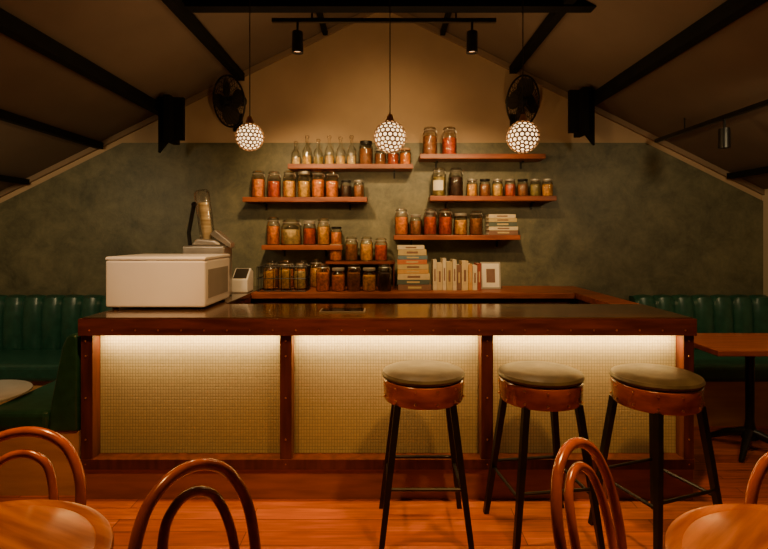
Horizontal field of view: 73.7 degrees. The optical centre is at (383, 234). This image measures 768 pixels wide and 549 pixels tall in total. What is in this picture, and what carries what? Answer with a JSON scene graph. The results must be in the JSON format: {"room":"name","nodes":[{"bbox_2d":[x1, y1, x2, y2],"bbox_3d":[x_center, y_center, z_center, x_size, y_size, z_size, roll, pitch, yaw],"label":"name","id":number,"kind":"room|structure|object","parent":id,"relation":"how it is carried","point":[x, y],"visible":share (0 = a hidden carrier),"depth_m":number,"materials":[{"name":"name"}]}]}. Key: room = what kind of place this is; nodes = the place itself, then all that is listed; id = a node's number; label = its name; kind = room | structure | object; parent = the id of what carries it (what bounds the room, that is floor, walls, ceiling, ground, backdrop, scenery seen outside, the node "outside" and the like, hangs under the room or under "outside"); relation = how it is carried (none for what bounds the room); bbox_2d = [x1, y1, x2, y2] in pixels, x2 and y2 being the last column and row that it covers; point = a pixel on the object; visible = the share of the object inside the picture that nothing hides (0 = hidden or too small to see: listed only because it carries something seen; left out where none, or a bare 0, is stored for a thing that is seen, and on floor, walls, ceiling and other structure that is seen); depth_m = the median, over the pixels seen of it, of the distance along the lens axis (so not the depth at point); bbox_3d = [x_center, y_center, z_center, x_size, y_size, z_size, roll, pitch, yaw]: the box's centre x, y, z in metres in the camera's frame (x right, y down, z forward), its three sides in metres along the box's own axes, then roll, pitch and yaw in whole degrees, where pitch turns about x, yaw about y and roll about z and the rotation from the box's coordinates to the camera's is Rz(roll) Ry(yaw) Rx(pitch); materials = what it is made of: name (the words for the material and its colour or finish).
{"room":"cafe","nodes":[
{"label":"cafe","id":0,"kind":"room"},
{"bbox_2d":[0,13,762,300],"bbox_3d":[-0.050,-0.310,4.444,6.600,3.420,0.112,0,0,0],"label":"wall","id":1,"kind":"structure","parent":0,"point":[631,215],"depth_m":4.39,"materials":[{"name":"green paint"}]},
{"bbox_2d":[0,13,373,197],"bbox_3d":[-1.675,-1.143,4.385,3.350,1.703,0.030,0,0,0],"label":"trim","id":2,"kind":"structure","parent":1,"relation":"attached to","point":[340,26],"depth_m":4.37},
{"bbox_2d":[212,74,246,131],"bbox_3d":[-1.252,-1.075,4.167,0.264,0.407,0.456,0,0,-23],"label":"wall fan","id":3,"kind":"object","parent":1,"relation":"attached to","point":[228,105],"visible":1,"depth_m":4.10,"materials":[{"name":"black metal"}]},
{"bbox_2d":[262,245,343,255],"bbox_3d":[-0.672,0.132,4.284,0.656,0.100,0.207,0,0,0],"label":"wall shelf","id":4,"kind":"object","parent":1,"relation":"attached to","point":[284,248],"visible":0.93,"depth_m":4.18,"materials":[{"name":"brown wood"}]},
{"bbox_2d":[266,217,279,244],"bbox_3d":[-0.925,-0.034,4.275,0.113,0.229,0.112,0,0,-3],"label":"glass jar","id":5,"kind":"object","parent":4,"relation":"on","point":[272,232],"visible":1,"depth_m":4.24,"materials":[{"name":"glass"}]},
{"bbox_2d":[281,219,300,244],"bbox_3d":[-0.775,-0.024,4.275,0.170,0.209,0.170,0,0,4],"label":"glass jar","id":6,"kind":"object","parent":4,"relation":"on","point":[288,236],"visible":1,"depth_m":4.21,"materials":[{"name":"glass"}]},
{"bbox_2d":[303,221,315,244],"bbox_3d":[-0.622,-0.019,4.275,0.110,0.199,0.110,0,0,-16],"label":"glass jar","id":7,"kind":"object","parent":4,"relation":"on","point":[309,234],"visible":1,"depth_m":4.24,"materials":[{"name":"glass"}]},
{"bbox_2d":[317,218,329,244],"bbox_3d":[-0.505,-0.029,4.275,0.109,0.219,0.108,0,0,16],"label":"glass jar","id":8,"kind":"object","parent":4,"relation":"on","point":[323,233],"visible":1,"depth_m":4.24,"materials":[{"name":"glass"}]},
{"bbox_2d":[243,197,367,209],"bbox_3d":[-0.647,-0.261,4.284,1.017,0.100,0.207,0,0,0],"label":"wall shelf","id":9,"kind":"object","parent":1,"relation":"attached to","point":[265,200],"visible":1,"depth_m":4.18,"materials":[{"name":"brown wood"}]},
{"bbox_2d":[251,170,264,196],"bbox_3d":[-1.050,-0.424,4.275,0.112,0.224,0.112,0,0,5],"label":"glass jar","id":10,"kind":"object","parent":9,"relation":"on","point":[257,185],"visible":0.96,"depth_m":4.24,"materials":[{"name":"glass"}]},
{"bbox_2d":[267,171,280,196],"bbox_3d":[-0.917,-0.422,4.275,0.112,0.219,0.112,0,0,0],"label":"glass jar","id":11,"kind":"object","parent":9,"relation":"on","point":[273,187],"visible":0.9,"depth_m":4.24,"materials":[{"name":"glass"}]},
{"bbox_2d":[283,170,295,196],"bbox_3d":[-0.790,-0.424,4.275,0.112,0.224,0.112,0,0,2],"label":"glass jar","id":12,"kind":"object","parent":9,"relation":"on","point":[289,187],"visible":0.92,"depth_m":4.24,"materials":[{"name":"glass"}]},
{"bbox_2d":[297,171,310,196],"bbox_3d":[-0.667,-0.422,4.275,0.112,0.219,0.112,0,0,14],"label":"glass jar","id":13,"kind":"object","parent":9,"relation":"on","point":[303,187],"visible":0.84,"depth_m":4.24,"materials":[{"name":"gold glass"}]},
{"bbox_2d":[311,170,324,196],"bbox_3d":[-0.550,-0.424,4.275,0.112,0.224,0.112,0,0,-11],"label":"glass jar","id":14,"kind":"object","parent":9,"relation":"on","point":[317,185],"visible":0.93,"depth_m":4.24,"materials":[{"name":"glass"}]},
{"bbox_2d":[325,171,338,196],"bbox_3d":[-0.433,-0.422,4.275,0.112,0.219,0.112,0,0,10],"label":"glass jar","id":15,"kind":"object","parent":9,"relation":"on","point":[331,187],"visible":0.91,"depth_m":4.24,"materials":[{"name":"glass"}]},
{"bbox_2d":[288,164,412,178],"bbox_3d":[-0.275,-0.532,4.284,1.025,0.100,0.207,0,0,0],"label":"wall shelf","id":16,"kind":"object","parent":1,"relation":"attached to","point":[393,168],"visible":0.84,"depth_m":4.18,"materials":[{"name":"brown wood"}]},
{"bbox_2d":[359,140,372,163],"bbox_3d":[-0.150,-0.683,4.275,0.116,0.199,0.116,0,0,6],"label":"glass jar","id":17,"kind":"object","parent":16,"relation":"on","point":[365,154],"visible":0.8,"depth_m":4.23,"materials":[{"name":"orange glass"}]},
{"bbox_2d":[394,235,519,246],"bbox_3d":[0.599,0.050,4.284,1.033,0.100,0.207,0,0,0],"label":"wall shelf","id":18,"kind":"object","parent":1,"relation":"attached to","point":[411,238],"visible":0.98,"depth_m":4.18,"materials":[{"name":"brown wood"}]},
{"bbox_2d":[395,208,407,234],"bbox_3d":[0.145,-0.111,4.275,0.112,0.219,0.112,0,0,15],"label":"glass jar","id":19,"kind":"object","parent":18,"relation":"on","point":[401,223],"visible":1,"depth_m":4.24,"materials":[{"name":"glass"}]},
{"bbox_2d":[410,214,421,234],"bbox_3d":[0.265,-0.086,4.275,0.100,0.169,0.100,0,0,10],"label":"glass jar","id":20,"kind":"object","parent":18,"relation":"on","point":[415,226],"visible":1,"depth_m":4.24,"materials":[{"name":"glass"}]},
{"bbox_2d":[423,208,436,234],"bbox_3d":[0.385,-0.111,4.275,0.112,0.219,0.112,0,0,-6],"label":"glass jar","id":21,"kind":"object","parent":18,"relation":"on","point":[429,223],"visible":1,"depth_m":4.24,"materials":[{"name":"glass"}]},
{"bbox_2d":[438,208,451,234],"bbox_3d":[0.512,-0.111,4.275,0.116,0.219,0.116,0,0,3],"label":"glass jar","id":22,"kind":"object","parent":18,"relation":"on","point":[444,223],"visible":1,"depth_m":4.24,"materials":[{"name":"glass"}]},
{"bbox_2d":[454,213,466,234],"bbox_3d":[0.640,-0.091,4.275,0.112,0.179,0.112,0,0,6],"label":"glass jar","id":23,"kind":"object","parent":18,"relation":"on","point":[460,226],"visible":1,"depth_m":4.23,"materials":[{"name":"glass"}]},
{"bbox_2d":[469,211,482,234],"bbox_3d":[0.768,-0.101,4.275,0.112,0.199,0.112,0,0,-3],"label":"glass jar","id":24,"kind":"object","parent":18,"relation":"on","point":[475,225],"visible":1,"depth_m":4.24,"materials":[{"name":"glass"}]},
{"bbox_2d":[418,154,545,168],"bbox_3d":[0.807,-0.614,4.284,1.025,0.100,0.207,0,0,0],"label":"wall shelf","id":25,"kind":"object","parent":1,"relation":"attached to","point":[521,158],"visible":1,"depth_m":4.18,"materials":[{"name":"brown wood"}]},
{"bbox_2d":[422,127,436,153],"bbox_3d":[0.383,-0.782,4.275,0.124,0.234,0.124,0,0,7],"label":"glass jar","id":26,"kind":"object","parent":25,"relation":"on","point":[429,142],"visible":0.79,"depth_m":4.23,"materials":[{"name":"glass"}]},
{"bbox_2d":[442,127,456,153],"bbox_3d":[0.545,-0.782,4.275,0.124,0.234,0.124,0,0,12],"label":"glass jar","id":27,"kind":"object","parent":25,"relation":"on","point":[449,144],"visible":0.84,"depth_m":4.23,"materials":[{"name":"glass"}]},
{"bbox_2d":[428,196,556,208],"bbox_3d":[0.893,-0.270,4.284,1.033,0.100,0.207,0,0,0],"label":"wall shelf","id":28,"kind":"object","parent":1,"relation":"attached to","point":[532,199],"visible":0.98,"depth_m":4.18,"materials":[{"name":"brown wood"}]},
{"bbox_2d":[432,167,445,195],"bbox_3d":[0.458,-0.441,4.274,0.120,0.239,0.121,0,0,13],"label":"glass jar","id":29,"kind":"object","parent":28,"relation":"on","point":[438,183],"visible":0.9,"depth_m":4.23,"materials":[{"name":"glass"}]},
{"bbox_2d":[449,167,462,195],"bbox_3d":[0.600,-0.441,4.275,0.120,0.239,0.120,0,0,7],"label":"glass jar","id":30,"kind":"object","parent":28,"relation":"on","point":[455,183],"visible":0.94,"depth_m":4.23,"materials":[{"name":"glass"}]},
{"bbox_2d":[466,179,477,195],"bbox_3d":[0.735,-0.394,4.275,0.094,0.144,0.094,0,0,-11],"label":"glass jar","id":31,"kind":"object","parent":28,"relation":"on","point":[471,189],"visible":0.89,"depth_m":4.24,"materials":[{"name":"glass"}]},
{"bbox_2d":[479,179,490,195],"bbox_3d":[0.842,-0.394,4.275,0.094,0.144,0.094,0,0,11],"label":"glass jar","id":32,"kind":"object","parent":28,"relation":"on","point":[484,189],"visible":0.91,"depth_m":4.24,"materials":[{"name":"orange glass"}]},
{"bbox_2d":[504,179,515,195],"bbox_3d":[1.053,-0.394,4.275,0.094,0.144,0.094,0,0,-5],"label":"glass jar","id":33,"kind":"object","parent":28,"relation":"on","point":[509,189],"visible":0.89,"depth_m":4.25,"materials":[{"name":"glass"}]},
{"bbox_2d":[517,179,528,195],"bbox_3d":[1.158,-0.394,4.275,0.094,0.144,0.094,0,0,4],"label":"glass jar","id":34,"kind":"object","parent":28,"relation":"on","point":[522,189],"visible":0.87,"depth_m":4.24,"materials":[{"name":"orange glass"}]},
{"bbox_2d":[529,179,540,195],"bbox_3d":[1.263,-0.394,4.275,0.094,0.144,0.094,0,0,-2],"label":"glass jar","id":35,"kind":"object","parent":28,"relation":"on","point":[534,189],"visible":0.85,"depth_m":4.24,"materials":[{"name":"glass"}]},
{"bbox_2d":[541,179,552,195],"bbox_3d":[1.363,-0.394,4.275,0.094,0.144,0.094,0,0,15],"label":"glass jar","id":36,"kind":"object","parent":28,"relation":"on","point":[546,189],"visible":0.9,"depth_m":4.24,"materials":[{"name":"glass"}]},
{"bbox_2d":[505,74,539,128],"bbox_3d":[1.122,-1.075,4.167,0.264,0.407,0.456,0,0,23],"label":"wall fan","id":37,"kind":"object","parent":1,"relation":"attached to","point":[514,101],"visible":0.9,"depth_m":4.08,"materials":[{"name":"black metal"}]},
{"bbox_2d":[394,13,764,194],"bbox_3d":[1.625,-1.168,4.385,3.250,1.654,0.030,0,0,0],"label":"trim","id":38,"kind":"structure","parent":1,"relation":"attached to","point":[427,26],"depth_m":4.37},
{"bbox_2d":[0,0,767,190],"bbox_3d":[-0.050,-1.206,1.600,6.800,1.828,5.800,0,0,0],"label":"ceiling","id":39,"kind":"structure","parent":0,"point":[144,44],"depth_m":3.51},
{"bbox_2d":[0,175,29,184],"bbox_3d":[-3.050,-0.453,1.595,0.050,0.046,5.550,0,0,0],"label":"ceiling beam","id":40,"kind":"structure","parent":39,"relation":"attached to","point":[3,178],"depth_m":4.20,"materials":[{"name":"black paint"}]},
{"bbox_2d":[0,109,102,148],"bbox_3d":[-2.420,-0.760,1.595,0.050,0.056,5.550,0,0,0],"label":"ceiling beam","id":41,"kind":"structure","parent":39,"relation":"attached to","point":[6,116],"depth_m":3.65,"materials":[{"name":"black paint"}]},
{"bbox_2d":[0,8,157,115],"bbox_3d":[-1.840,-1.030,1.595,0.070,0.081,5.550,0,0,0],"label":"ceiling beam","id":42,"kind":"structure","parent":39,"relation":"attached to","point":[11,26],"depth_m":2.95,"materials":[{"name":"black paint"}]},
{"bbox_2d":[158,94,184,152],"bbox_3d":[-1.700,-0.878,4.100,0.173,0.440,0.180,0,0,43],"label":"bracket","id":43,"kind":"object","parent":42,"relation":"hanging from","point":[171,110],"visible":1,"depth_m":4.08,"materials":[{"name":"metal"}]},
{"bbox_2d":[161,0,244,80],"bbox_3d":[-1.220,-1.348,1.595,0.060,0.063,5.550,0,0,0],"label":"ceiling beam","id":44,"kind":"structure","parent":39,"relation":"attached to","point":[177,7],"depth_m":3.43,"materials":[{"name":"black paint"}]},
{"bbox_2d":[235,0,263,150],"bbox_3d":[-0.760,-1.049,2.900,0.159,1.148,0.159,0,0,-18],"label":"pendant lamp","id":45,"kind":"object","parent":39,"relation":"hanging from","point":[249,136],"visible":1,"depth_m":2.86,"materials":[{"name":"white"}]},
{"bbox_2d":[272,13,495,22],"bbox_3d":[0.000,-1.553,3.200,1.400,0.449,0.024,0,0,0],"label":"track","id":46,"kind":"object","parent":39,"relation":"hanging from","point":[274,20],"visible":1,"depth_m":3.19,"materials":[{"name":"black metal"}]},
{"bbox_2d":[292,22,302,54],"bbox_3d":[-0.540,-1.233,3.200,0.072,0.190,0.072,0,0,0],"label":"track spotlight","id":47,"kind":"object","parent":46,"relation":"hanging from","point":[297,35],"visible":1,"depth_m":3.17,"materials":[{"name":"black metal"}]},
{"bbox_2d":[466,22,477,54],"bbox_3d":[0.550,-1.233,3.200,0.072,0.190,0.072,0,0,0],"label":"track spotlight","id":48,"kind":"object","parent":46,"relation":"hanging from","point":[472,35],"visible":1,"depth_m":3.17,"materials":[{"name":"black metal"}]},
{"bbox_2d":[374,0,405,153],"bbox_3d":[0.034,-1.222,2.900,0.185,1.520,0.185,0,0,18],"label":"pendant lamp","id":49,"kind":"object","parent":39,"relation":"hanging from","point":[390,136],"visible":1,"depth_m":2.85,"materials":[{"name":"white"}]},
{"bbox_2d":[183,0,596,12],"bbox_3d":[0.000,-1.407,3.100,2.540,0.085,0.090,0,0,0],"label":"ceiling beam","id":50,"kind":"structure","parent":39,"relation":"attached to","point":[193,6],"depth_m":3.06,"materials":[{"name":"black paint"}]},
{"bbox_2d":[506,0,539,153],"bbox_3d":[0.787,-1.036,2.900,0.185,1.147,0.185,0,0,18],"label":"pendant lamp","id":51,"kind":"object","parent":39,"relation":"hanging from","point":[523,135],"visible":1,"depth_m":2.85,"materials":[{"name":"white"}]},
{"bbox_2d":[509,0,576,73],"bbox_3d":[1.100,-1.407,1.595,0.060,0.063,5.550,0,0,0],"label":"ceiling beam","id":52,"kind":"structure","parent":39,"relation":"attached to","point":[552,19],"depth_m":3.62,"materials":[{"name":"black paint"}]},
{"bbox_2d":[593,0,767,105],"bbox_3d":[1.700,-1.099,1.595,0.070,0.081,5.550,0,0,0],"label":"ceiling beam","id":53,"kind":"structure","parent":39,"relation":"attached to","point":[729,11],"depth_m":2.89,"materials":[{"name":"black paint"}]},
{"bbox_2d":[568,87,594,144],"bbox_3d":[1.580,-0.938,4.100,0.173,0.440,0.180,0,0,43],"label":"bracket","id":54,"kind":"object","parent":53,"relation":"hanging from","point":[581,106],"visible":1,"depth_m":4.08,"materials":[{"name":"metal"}]},
{"bbox_2d":[654,99,767,142],"bbox_3d":[2.260,-0.823,2.950,0.030,0.112,2.600,0,0,0],"label":"track","id":55,"kind":"object","parent":39,"relation":"hanging from","point":[764,103],"visible":1,"depth_m":3.49,"materials":[{"name":"black metal"}]},
{"bbox_2d":[718,119,730,148],"bbox_3d":[2.260,-0.672,3.400,0.072,0.190,0.072,0,0,0],"label":"track spotlight","id":56,"kind":"object","parent":55,"relation":"hanging from","point":[724,134],"visible":1,"depth_m":3.38,"materials":[{"name":"black metal"}]},
{"bbox_2d":[727,166,767,178],"bbox_3d":[2.950,-0.503,1.595,0.050,0.046,5.550,0,0,0],"label":"ceiling beam","id":57,"kind":"structure","parent":39,"relation":"attached to","point":[762,170],"depth_m":4.12,"materials":[{"name":"black paint"}]},
{"bbox_2d":[0,426,767,548],"bbox_3d":[-0.050,1.450,1.600,6.800,0.100,5.800,0,0,0],"label":"floor","id":58,"kind":"structure","parent":0,"point":[282,523],"depth_m":2.52,"materials":[{"name":"wood"}]},
{"bbox_2d":[0,380,32,401],"bbox_3d":[-2.370,1.153,2.980,0.540,0.475,0.540,0,0,0],"label":"side table","id":59,"kind":"object","parent":58,"relation":"on","point":[9,389],"visible":0.82,"depth_m":3.05,"materials":[{"name":"wood"}]},
{"bbox_2d":[0,333,80,495],"bbox_3d":[-1.900,0.967,3.180,0.520,0.866,0.880,0,0,0],"label":"banquette","id":60,"kind":"object","parent":58,"relation":"on","point":[55,406],"visible":0.41,"depth_m":2.75,"materials":[{"name":"green leather"}]},
{"bbox_2d":[0,426,86,505],"bbox_3d":[-1.019,0.984,1.291,0.428,0.836,0.474,0,0,-11],"label":"bentwood chair","id":61,"kind":"object","parent":58,"relation":"on","point":[57,439],"visible":0.78,"depth_m":1.49,"materials":[{"name":"wood"}]},
{"bbox_2d":[0,294,111,404],"bbox_3d":[-2.529,0.950,4.043,1.618,0.899,0.686,0,0,0],"label":"banquette","id":62,"kind":"object","parent":58,"relation":"on","point":[34,329],"visible":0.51,"depth_m":4.23,"materials":[{"name":"green leather"}]},
{"bbox_2d":[0,499,113,548],"bbox_3d":[-0.850,1.024,0.970,0.600,0.747,0.600,0,0,25],"label":"round table","id":63,"kind":"object","parent":58,"relation":"on","point":[33,523],"visible":1,"depth_m":1.15,"materials":[{"name":"brown wood"}]},
{"bbox_2d":[128,458,260,548],"bbox_3d":[-0.314,0.984,1.140,0.475,0.837,0.426,0,0,37],"label":"bentwood chair","id":64,"kind":"object","parent":58,"relation":"on","point":[144,513],"visible":1,"depth_m":1.28,"materials":[{"name":"wood"}]},
{"bbox_2d":[81,298,693,498],"bbox_3d":[0.018,0.965,3.529,3.238,0.871,1.663,0,0,0],"label":"bar counter","id":65,"kind":"object","parent":58,"relation":"on","point":[295,417],"depth_m":2.78,"materials":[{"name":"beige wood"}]},
{"bbox_2d":[78,286,696,335],"bbox_3d":[0.018,0.481,3.530,3.246,0.093,1.701,0,0,0],"label":"countertop","id":66,"kind":"structure","parent":65,"relation":"on","point":[235,315],"depth_m":2.69,"materials":[{"name":"paint"}]},
{"bbox_2d":[105,254,229,308],"bbox_3d":[-1.330,0.280,3.215,0.584,0.308,0.480,0,0,0],"label":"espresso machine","id":67,"kind":"object","parent":66,"relation":"on","point":[200,281],"depth_m":2.98,"materials":[{"name":"white metal"}]},
{"bbox_2d":[183,189,233,294],"bbox_3d":[-1.232,0.055,3.620,0.324,0.758,0.200,0,0,0],"label":"press","id":68,"kind":"object","parent":66,"relation":"on","point":[222,244],"visible":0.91,"depth_m":3.59,"materials":[{"name":"metal"}]},
{"bbox_2d":[232,268,252,292],"bbox_3d":[-1.085,0.345,3.930,0.120,0.178,0.180,0,0,0],"label":"receipt printer","id":69,"kind":"object","parent":66,"relation":"on","point":[242,279],"visible":0.91,"depth_m":3.85,"materials":[{"name":"white plastic"}]},
{"bbox_2d":[319,308,365,312],"bbox_3d":[-0.235,0.430,2.930,0.256,0.008,0.140,0,0,0],"label":"tray","id":70,"kind":"object","parent":66,"relation":"on","point":[323,310],"visible":1,"depth_m":2.89,"materials":[{"name":"metal"}]},
{"bbox_2d":[254,299,569,303],"bbox_3d":[0.215,0.940,4.122,2.410,0.920,0.516,0,0,0],"label":"bar cabinet","id":71,"kind":"object","parent":58,"relation":"on","point":[256,301],"visible":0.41,"depth_m":3.90,"materials":[{"name":"red wood"}]},
{"bbox_2d":[251,286,574,298],"bbox_3d":[0.220,0.458,4.117,2.436,0.045,0.535,0,0,0],"label":"countertop","id":72,"kind":"structure","parent":71,"relation":"on","point":[506,292],"depth_m":3.85,"materials":[{"name":"brown wood"}]},
{"bbox_2d":[257,265,309,291],"bbox_3d":[-0.787,0.338,4.030,0.381,0.193,0.207,0,0,0],"label":"wire rack","id":73,"kind":"object","parent":72,"relation":"on","point":[307,267],"visible":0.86,"depth_m":3.93,"materials":[{"name":"black metal"}]},
{"bbox_2d":[263,263,275,288],"bbox_3d":[-0.900,0.322,4.030,0.101,0.199,0.100,0,0,-3],"label":"glass jar","id":74,"kind":"object","parent":73,"relation":"on","point":[269,274],"visible":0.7,"depth_m":4.00,"materials":[{"name":"glass"}]},
{"bbox_2d":[278,261,290,288],"bbox_3d":[-0.780,0.312,4.030,0.101,0.219,0.100,0,0,-1],"label":"glass jar","id":75,"kind":"object","parent":73,"relation":"on","point":[285,272],"visible":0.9,"depth_m":4.00,"materials":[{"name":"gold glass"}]},
{"bbox_2d":[294,263,305,288],"bbox_3d":[-0.660,0.322,4.030,0.101,0.199,0.100,0,0,-13],"label":"glass jar","id":76,"kind":"object","parent":73,"relation":"on","point":[301,274],"visible":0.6,"depth_m":4.00,"materials":[{"name":"glass"}]},
{"bbox_2d":[316,264,329,290],"bbox_3d":[-0.475,0.329,3.980,0.109,0.209,0.108,0,0,2],"label":"glass jar","id":77,"kind":"object","parent":72,"relation":"on","point":[322,278],"visible":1,"depth_m":3.94,"materials":[{"name":"glass"}]},
{"bbox_2d":[331,267,344,290],"bbox_3d":[-0.355,0.344,3.980,0.108,0.179,0.108,0,0,7],"label":"glass jar","id":78,"kind":"object","parent":72,"relation":"on","point":[337,281],"visible":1,"depth_m":3.94,"materials":[{"name":"glass"}]},
{"bbox_2d":[347,264,360,290],"bbox_3d":[-0.235,0.329,3.980,0.109,0.209,0.108,0,0,-10],"label":"glass jar","id":79,"kind":"object","parent":72,"relation":"on","point":[353,278],"visible":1,"depth_m":3.94,"materials":[{"name":"glass"}]},
{"bbox_2d":[326,260,394,288],"bbox_3d":[-0.190,0.324,4.252,0.560,0.220,0.263,0,0,0],"label":"shelf riser","id":80,"kind":"object","parent":72,"relation":"on","point":[328,262],"visible":0.81,"depth_m":4.13,"materials":[{"name":"red wood"}]},
{"bbox_2d":[345,237,357,260],"bbox_3d":[-0.270,0.113,4.250,0.109,0.199,0.108,0,0,-9],"label":"glass jar","id":81,"kind":"object","parent":80,"relation":"on","point":[351,250],"visible":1,"depth_m":4.22,"materials":[{"name":"glass"}]},
{"bbox_2d":[360,237,372,260],"bbox_3d":[-0.145,0.113,4.250,0.109,0.199,0.108,0,0,12],"label":"glass jar","id":82,"kind":"object","parent":80,"relation":"on","point":[366,250],"visible":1,"depth_m":4.21,"materials":[{"name":"glass"}]},
{"bbox_2d":[374,238,386,260],"bbox_3d":[-0.025,0.118,4.250,0.109,0.189,0.108,0,0,0],"label":"glass jar","id":83,"kind":"object","parent":80,"relation":"on","point":[380,251],"visible":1,"depth_m":4.21,"materials":[{"name":"glass"}]},
{"bbox_2d":[362,267,375,290],"bbox_3d":[-0.115,0.344,3.980,0.108,0.179,0.108,0,0,-7],"label":"glass jar","id":84,"kind":"object","parent":72,"relation":"on","point":[368,281],"visible":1,"depth_m":3.94,"materials":[{"name":"glass"}]},
{"bbox_2d":[378,264,391,290],"bbox_3d":[0.005,0.329,3.980,0.109,0.209,0.108,0,0,9],"label":"glass jar","id":85,"kind":"object","parent":72,"relation":"on","point":[384,278],"visible":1,"depth_m":3.94,"materials":[{"name":"glass"}]},
{"bbox_2d":[398,283,430,289],"bbox_3d":[0.240,0.410,4.085,0.260,0.045,0.171,0,0,0],"label":"book","id":86,"kind":"object","parent":72,"relation":"on","point":[400,286],"visible":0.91,"depth_m":4.00,"materials":[{"name":"brown paper"}]},
{"bbox_2d":[397,278,428,283],"bbox_3d":[0.229,0.368,4.085,0.250,0.035,0.171,0,0,0],"label":"book","id":87,"kind":"object","parent":86,"relation":"on","point":[398,281],"visible":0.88,"depth_m":4.00,"materials":[{"name":"green paper"}]},
{"bbox_2d":[397,273,429,279],"bbox_3d":[0.233,0.327,4.085,0.250,0.045,0.171,0,0,0],"label":"book","id":88,"kind":"object","parent":87,"relation":"on","point":[400,276],"visible":0.85,"depth_m":4.00,"materials":[{"name":"beige paper"}]},
{"bbox_2d":[397,269,427,273],"bbox_3d":[0.227,0.287,4.085,0.240,0.030,0.171,0,0,0],"label":"book","id":89,"kind":"object","parent":88,"relation":"on","point":[399,271],"visible":0.83,"depth_m":4.00,"materials":[{"name":"paper"}]},
{"bbox_2d":[397,264,427,269],"bbox_3d":[0.227,0.250,4.085,0.240,0.040,0.171,0,0,0],"label":"book","id":90,"kind":"object","parent":89,"relation":"on","point":[400,266],"visible":0.88,"depth_m":4.00,"materials":[{"name":"beige paper"}]},
{"bbox_2d":[431,259,436,289],"bbox_3d":[0.400,0.314,4.100,0.030,0.240,0.161,0,0,0],"label":"book","id":91,"kind":"object","parent":72,"relation":"on","point":[433,261],"visible":1,"depth_m":4.02,"materials":[{"name":"beige paper"}]},
{"bbox_2d":[446,261,451,289],"bbox_3d":[0.514,0.322,4.100,0.045,0.225,0.161,0,0,0],"label":"book","id":92,"kind":"object","parent":72,"relation":"on","point":[448,263],"visible":0.82,"depth_m":4.02,"materials":[{"name":"beige paper"}]},
{"bbox_2d":[459,260,467,289],"bbox_3d":[0.636,0.319,4.100,0.050,0.230,0.161,0,0,0],"label":"book","id":93,"kind":"object","parent":72,"relation":"on","point":[464,264],"visible":0.88,"depth_m":4.02,"materials":[{"name":"beige paper"}]},
{"bbox_2d":[480,262,500,288],"bbox_3d":[0.860,0.327,4.135,0.160,0.215,0.042,0,0,0],"label":"picture frame","id":94,"kind":"object","parent":72,"relation":"on","point":[490,271],"visible":0.95,"depth_m":4.13,"materials":[{"name":"grey plastic"}]},
{"bbox_2d":[379,360,473,548],"bbox_3d":[0.187,1.015,2.440,0.424,0.776,0.404,0,0,0],"label":"bar stool","id":95,"kind":"object","parent":58,"relation":"on","point":[408,384],"visible":1,"depth_m":2.29,"materials":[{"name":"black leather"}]},
{"bbox_2d":[382,360,464,386],"bbox_3d":[0.187,0.649,2.440,0.394,0.045,0.394,0,0,0],"label":"cushion","id":96,"kind":"object","parent":95,"relation":"on","point":[408,373],"depth_m":2.34,"materials":[{"name":"beige leather"}]},
{"bbox_2d":[483,361,604,548],"bbox_3d":[0.738,1.015,2.420,0.424,0.776,0.404,0,0,-8],"label":"bar stool","id":97,"kind":"object","parent":58,"relation":"on","point":[551,387],"visible":0.98,"depth_m":2.28,"materials":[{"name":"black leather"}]},
{"bbox_2d":[498,361,584,388],"bbox_3d":[0.738,0.649,2.420,0.394,0.045,0.394,0,0,-8],"label":"cushion","id":98,"kind":"object","parent":97,"relation":"on","point":[517,374],"depth_m":2.32,"materials":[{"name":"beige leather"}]},
{"bbox_2d":[550,437,626,548],"bbox_3d":[0.661,0.984,1.247,0.426,0.837,0.475,0,0,-40],"label":"bentwood chair","id":99,"kind":"object","parent":58,"relation":"on","point":[616,535],"visible":1,"depth_m":1.40,"materials":[{"name":"wood"}]},
{"bbox_2d":[554,286,638,303],"bbox_3d":[1.538,0.918,3.810,0.185,0.963,1.140,0,0,0],"label":"countertop","id":100,"kind":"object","parent":58,"relation":"on","point":[582,296],"visible":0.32,"depth_m":3.70,"materials":[{"name":"brown wood"}]},
{"bbox_2d":[588,363,722,548],"bbox_3d":[1.258,1.015,2.370,0.424,0.776,0.404,0,0,-20],"label":"bar stool","id":101,"kind":"object","parent":58,"relation":"on","point":[658,390],"visible":0.99,"depth_m":2.26,"materials":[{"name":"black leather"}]},
{"bbox_2d":[609,363,705,391],"bbox_3d":[1.258,0.649,2.370,0.394,0.045,0.394,0,0,-20],"label":"cushion","id":102,"kind":"object","parent":101,"relation":"on","point":[635,377],"depth_m":2.28,"materials":[{"name":"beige leather"}]},
{"bbox_2d":[629,294,767,425],"bbox_3d":[2.669,0.950,4.043,1.138,0.899,0.686,0,0,0],"label":"banquette","id":103,"kind":"object","parent":58,"relation":"on","point":[724,376],"visible":0.52,"depth_m":3.96,"materials":[{"name":"green leather"}]},
{"bbox_2d":[663,504,767,548],"bbox_3d":[0.860,1.024,0.950,0.600,0.747,0.600,0,0,-39],"label":"round table","id":104,"kind":"object","parent":58,"relation":"on","point":[720,526],"visible":1,"depth_m":1.13,"materials":[{"name":"brown wood"}]},
{"bbox_2d":[694,333,767,462],"bbox_3d":[2.380,1.044,3.330,0.780,0.708,0.560,0,0,0],"label":"bistro table","id":105,"kind":"object","parent":58,"relation":"on","point":[749,345],"visible":0.88,"depth_m":3.30,"materials":[{"name":"red wood"}]},
{"bbox_2d":[744,452,767,503],"bbox_3d":[1.130,0.984,1.177,0.428,0.836,0.474,0,0,6],"label":"bentwood chair","id":106,"kind":"object","parent":58,"relation":"on","point":[760,469],"visible":0.62,"depth_m":1.38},
{"bbox_2d":[762,189,767,295],"bbox_3d":[3.300,0.494,1.600,0.100,1.811,5.600,0,0,0],"label":"wall","id":107,"kind":"structure","parent":0,"point":[764,197],"depth_m":4.36,"materials":[{"name":"paint"}]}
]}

